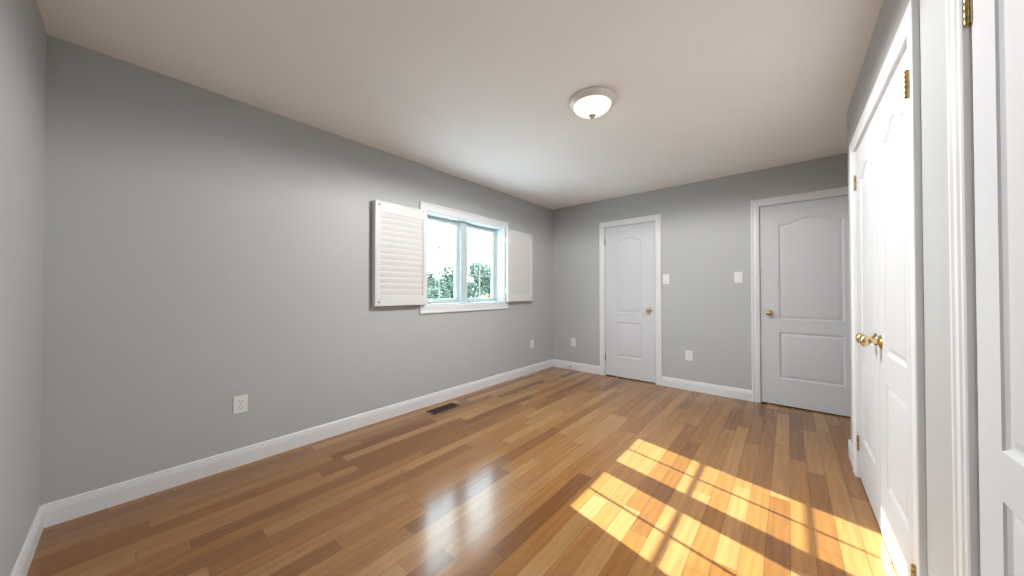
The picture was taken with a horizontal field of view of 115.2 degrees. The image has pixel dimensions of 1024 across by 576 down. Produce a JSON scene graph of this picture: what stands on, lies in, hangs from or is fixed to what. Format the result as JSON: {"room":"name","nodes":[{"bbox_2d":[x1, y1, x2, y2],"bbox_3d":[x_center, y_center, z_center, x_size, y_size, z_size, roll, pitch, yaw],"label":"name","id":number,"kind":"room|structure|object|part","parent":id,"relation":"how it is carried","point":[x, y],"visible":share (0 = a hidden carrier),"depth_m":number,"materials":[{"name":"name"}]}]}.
{"room":"empty bedroom","nodes":[
{"label":"empty bedroom","id":0,"kind":"room"},
{"bbox_2d":[0,0,46,575],"bbox_3d":[-1.168,-0.054,0.533,3.130,2.440,0.150,-1,-1,40],"label":"wall","id":1,"kind":"structure","parent":0,"point":[23,34],"depth_m":1.27,"materials":[{"name":"grey paint"}]},
{"bbox_2d":[10,505,43,575],"bbox_3d":[-1.116,1.110,0.581,3.130,0.113,0.016,-1,-1,40],"label":"baseboard","id":2,"kind":"structure","parent":1,"relation":"attached to","point":[24,560],"depth_m":1.39,"materials":[{"name":"white paint"}]},
{"bbox_2d":[40,34,552,504],"bbox_3d":[-0.944,-0.023,3.331,0.150,2.440,4.705,-1,-1,40],"label":"wall","id":3,"kind":"structure","parent":0,"point":[204,249],"depth_m":2.08,"materials":[{"name":"grey paint"}]},
{"bbox_2d":[233,394,247,414],"bbox_3d":[-1.815,0.778,2.173,0.008,0.118,0.074,-1,-1,40],"label":"wall outlet","id":4,"kind":"object","parent":3,"relation":"attached to","point":[240,403],"visible":1,"depth_m":2.17,"materials":[{"name":"white plastic"}]},
{"bbox_2d":[237,399,243,403],"bbox_3d":[-1.814,0.758,2.172,0.004,0.029,0.033,-1,-1,40],"label":"receptacle","id":5,"kind":"object","parent":4,"relation":"attached to","point":[239,401],"depth_m":2.17,"materials":[{"name":"grey plastic"}]},
{"bbox_2d":[237,405,243,409],"bbox_3d":[-1.814,0.798,2.172,0.004,0.029,0.033,-1,-1,40],"label":"receptacle","id":6,"kind":"object","parent":4,"relation":"attached to","point":[239,407],"depth_m":2.17,"materials":[{"name":"grey plastic"}]},
{"bbox_2d":[41,359,552,527],"bbox_3d":[-0.834,1.140,3.323,0.016,0.113,4.555,-1,-1,40],"label":"baseboard","id":7,"kind":"structure","parent":3,"relation":"attached to","point":[66,509],"depth_m":2.15,"materials":[{"name":"white paint"}]},
{"bbox_2d":[372,200,426,305],"bbox_3d":[-1.034,-0.303,3.046,0.061,0.930,0.538,-1,-1,40],"label":"plantation shutter","id":8,"kind":"object","parent":3,"relation":"attached to","point":[399,232],"visible":1,"depth_m":3.00,"materials":[{"name":"white paint"}]},
{"bbox_2d":[419,201,507,313],"bbox_3d":[-0.553,-0.298,3.799,0.202,1.126,1.336,-1,-1,40],"label":"window","id":9,"kind":"structure","parent":3,"relation":"in","point":[461,220],"depth_m":3.79,"materials":[{"name":"white paint"}]},
{"bbox_3d":[-0.806,-0.304,3.608,0.040,0.932,0.527,-1,-1,40],"label":"sash","id":10,"kind":"part","parent":9,"relation":"part of","materials":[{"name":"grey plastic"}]},
{"bbox_3d":[-0.594,-0.298,3.834,0.095,0.960,1.170,-1,-1,40],"label":"frame","id":11,"kind":"part","parent":9,"relation":"part of","materials":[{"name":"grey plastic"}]},
{"bbox_3d":[-0.542,0.176,3.784,0.132,0.012,1.170,-1,-1,40],"label":"sill","id":12,"kind":"part","parent":9,"relation":"part of","materials":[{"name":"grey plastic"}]},
{"bbox_3d":[-0.406,-0.299,4.080,0.040,0.932,0.527,-1,-1,40],"label":"sash","id":13,"kind":"part","parent":9,"relation":"part of","materials":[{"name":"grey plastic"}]},
{"bbox_2d":[505,229,532,301],"bbox_3d":[0.098,-0.288,4.379,0.061,0.930,0.532,-1,-1,40],"label":"plantation shutter","id":14,"kind":"object","parent":3,"relation":"attached to","point":[519,245],"visible":1,"depth_m":4.35,"materials":[{"name":"white paint"}]},
{"bbox_2d":[36,0,883,209],"bbox_3d":[0.591,-1.316,2.140,4.050,0.120,4.855,-1,-1,40],"label":"ceiling","id":15,"kind":"structure","parent":0,"point":[480,92],"depth_m":1.90,"materials":[{"name":"paint"}]},
{"bbox_2d":[568,86,616,118],"bbox_3d":[0.537,-1.194,2.178,0.316,0.123,0.316,-1,-1,40],"label":"ceiling light","id":16,"kind":"object","parent":15,"relation":"attached to","point":[591,102],"visible":1,"depth_m":2.10,"materials":[{"name":"white glass"}]},
{"bbox_3d":[0.537,-1.187,2.178,0.247,0.072,0.247,-1,-1,40],"label":"lamp shade","id":17,"kind":"part","parent":16,"relation":"part of","materials":[{"name":"white glass"}]},
{"bbox_2d":[27,366,897,575],"bbox_3d":[0.591,1.244,2.111,4.050,0.120,4.855,-1,-1,40],"label":"floor","id":18,"kind":"structure","parent":0,"point":[552,471],"depth_m":1.82,"materials":[{"name":"brown wood"}]},
{"bbox_2d":[426,402,460,414],"bbox_3d":[-0.677,1.193,3.225,0.134,0.005,0.330,-1,-1,40],"label":"floor vent","id":19,"kind":"object","parent":18,"relation":"in","point":[452,405],"visible":1,"depth_m":3.21,"materials":[{"name":"brown metal"}]},
{"bbox_2d":[431,404,456,412],"bbox_3d":[-0.677,1.193,3.225,0.090,0.004,0.286,-1,-1,40],"label":"grille","id":20,"kind":"object","parent":19,"relation":"attached to","point":[446,407],"depth_m":3.21,"materials":[{"name":"brown metal"}]},
{"bbox_2d":[553,153,848,416],"bbox_3d":[2.114,-0.017,3.919,4.050,2.440,0.150,-1,-1,40],"label":"wall","id":21,"kind":"structure","parent":0,"point":[706,225],"depth_m":3.81,"materials":[{"name":"grey paint"}]},
{"bbox_2d":[571,338,575,346],"bbox_3d":[0.911,0.806,4.827,0.074,0.118,0.008,-1,-1,40],"label":"wall outlet","id":22,"kind":"object","parent":21,"relation":"attached to","point":[573,340],"visible":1,"depth_m":4.82,"materials":[{"name":"white plastic"}]},
{"bbox_2d":[599,214,661,385],"bbox_3d":[1.543,0.144,4.295,0.818,2.127,0.112,-1,-1,40],"label":"door","id":23,"kind":"structure","parent":21,"relation":"in","point":[630,259],"depth_m":4.29,"materials":[{"name":"white paint"}]},
{"bbox_2d":[553,359,751,400],"bbox_3d":[2.062,1.146,3.845,3.750,0.113,0.016,-1,-1,40],"label":"baseboard","id":24,"kind":"structure","parent":21,"relation":"attached to","point":[737,393],"depth_m":3.81,"materials":[{"name":"white paint"}]},
{"bbox_2d":[663,274,668,283],"bbox_3d":[1.895,-0.110,3.999,0.074,0.118,0.012,-1,-1,40],"label":"light switch","id":25,"kind":"object","parent":21,"relation":"attached to","point":[665,276],"visible":1,"depth_m":4.00,"materials":[{"name":"white plastic"}]},
{"bbox_2d":[685,350,691,360],"bbox_3d":[2.085,0.796,3.831,0.074,0.118,0.008,-1,-1,40],"label":"wall outlet","id":26,"kind":"object","parent":21,"relation":"attached to","point":[688,354],"visible":1,"depth_m":3.83,"materials":[{"name":"white plastic"}]},
{"bbox_2d":[734,272,742,282],"bbox_3d":[2.455,-0.115,3.524,0.074,0.118,0.012,-1,-1,40],"label":"light switch","id":27,"kind":"object","parent":21,"relation":"attached to","point":[738,276],"visible":1,"depth_m":3.52,"materials":[{"name":"white plastic"}]},
{"bbox_2d":[750,186,850,416],"bbox_3d":[2.894,0.131,3.148,0.930,2.127,0.112,-1,-1,40],"label":"door","id":28,"kind":"structure","parent":21,"relation":"in","point":[800,324],"depth_m":3.20,"materials":[{"name":"white paint"}]},
{"bbox_3d":[2.635,0.257,3.333,0.055,0.055,0.060,-1,-1,40],"label":"knob","id":29,"kind":"part","parent":28,"relation":"part of","materials":[{"name":"gold metal"}]},
{"bbox_2d":[847,0,953,575],"bbox_3d":[1.476,-0.053,0.633,0.770,2.440,3.725,-1,-1,40],"label":"wall","id":30,"kind":"structure","parent":0,"point":[934,146],"depth_m":0.96,"materials":[{"name":"grey paint"}]},
{"bbox_2d":[848,440,852,466],"bbox_3d":[1.466,1.112,0.736,0.633,0.113,3.588,-1,-1,40],"label":"baseboard","id":31,"kind":"structure","parent":30,"relation":"attached to","point":[850,445],"depth_m":2.22,"materials":[{"name":"white paint"}]},
{"bbox_2d":[849,0,926,575],"bbox_3d":[1.757,0.119,1.573,0.120,2.117,1.389,-1,-1,40],"label":"door","id":32,"kind":"structure","parent":30,"relation":"in","point":[885,152],"depth_m":1.36,"materials":[{"name":"white paint"}]},
{"bbox_3d":[1.770,0.253,1.633,0.060,0.055,0.055,-1,-1,40],"label":"knob","id":33,"kind":"part","parent":32,"relation":"part of","materials":[{"name":"gold metal"}]},
{"bbox_3d":[1.698,0.252,1.550,0.060,0.055,0.055,-1,-1,40],"label":"knob","id":34,"kind":"part","parent":32,"relation":"part of","materials":[{"name":"gold metal"}]},
{"bbox_3d":[1.796,0.253,1.611,0.016,0.064,0.064,-1,-1,40],"label":"knob plate","id":35,"kind":"part","parent":32,"relation":"part of","materials":[{"name":"gold metal"}]},
{"bbox_3d":[1.724,0.252,1.527,0.016,0.064,0.064,-1,-1,40],"label":"knob plate","id":36,"kind":"part","parent":32,"relation":"part of","materials":[{"name":"gold metal"}]},
{"bbox_2d":[945,0,1023,575],"bbox_3d":[0.807,0.107,0.456,0.122,2.117,0.946,-1,-1,40],"label":"door","id":37,"kind":"structure","parent":30,"relation":"in","point":[985,38],"depth_m":0.71,"materials":[{"name":"white paint"}]},
{"bbox_3d":[0.809,0.106,0.454,0.024,2.117,0.946,-1,-1,40],"label":"casing","id":38,"kind":"part","parent":37,"relation":"part of","materials":[{"name":"white paint"}]},
{"label":"outside","id":39,"kind":"structure","parent":0,"visible":0},
{"bbox_3d":[0.000,4.310,-0.048,180.000,0.300,180.000,-1,-1,40],"label":"lawn","id":40,"kind":"structure","parent":39,"visible":0},
{"bbox_2d":[427,271,437,285],"bbox_3d":[-9.424,1.298,37.752,4.249,6.662,3.983,0,-1,-16],"label":"tree","id":41,"kind":"object","parent":40,"relation":"on","point":[432,277],"visible":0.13,"depth_m":37.02,"materials":[{"name":"green plant"}]},
{"bbox_2d":[427,286,450,298],"bbox_3d":[-4.689,2.156,19.464,2.081,4.540,2.352,0,-1,21],"label":"tree","id":42,"kind":"object","parent":40,"relation":"on","point":[432,292],"visible":0.11,"depth_m":18.90,"materials":[{"name":"green plant"}]},
{"bbox_2d":[428,264,453,298],"bbox_3d":[-4.814,1.366,23.763,2.968,6.214,2.723,-1,-1,40],"label":"tree","id":43,"kind":"object","parent":40,"relation":"on","point":[446,280],"visible":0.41,"depth_m":23.03,"materials":[{"name":"green plant"}]},
{"bbox_2d":[467,279,477,296],"bbox_3d":[-5.133,1.562,32.655,4.492,6.019,3.727,-1,-1,40],"label":"tree","id":44,"kind":"object","parent":40,"relation":"on","point":[470,284],"visible":0.1,"depth_m":32.07,"materials":[{"name":"green plant"}]},
{"bbox_2d":[467,260,490,297],"bbox_3d":[-2.279,1.106,26.647,3.890,6.798,3.250,0,-1,-29],"label":"tree","id":45,"kind":"object","parent":40,"relation":"on","point":[485,282],"visible":0.41,"depth_m":25.83,"materials":[{"name":"green plant"}]},
{"bbox_2d":[472,292,487,297],"bbox_3d":[-2.501,2.333,21.774,2.442,4.236,1.986,0,-1,2],"label":"tree","id":46,"kind":"object","parent":40,"relation":"on","point":[481,293],"visible":0.02,"depth_m":21.70,"materials":[{"name":"green plant"}]},
{"bbox_2d":[478,294,490,297],"bbox_3d":[-1.254,2.328,16.987,1.654,4.141,1.706,-1,-1,40],"label":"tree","id":47,"kind":"object","parent":40,"relation":"on","point":[483,295],"visible":0.02,"depth_m":16.42,"materials":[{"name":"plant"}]}
]}

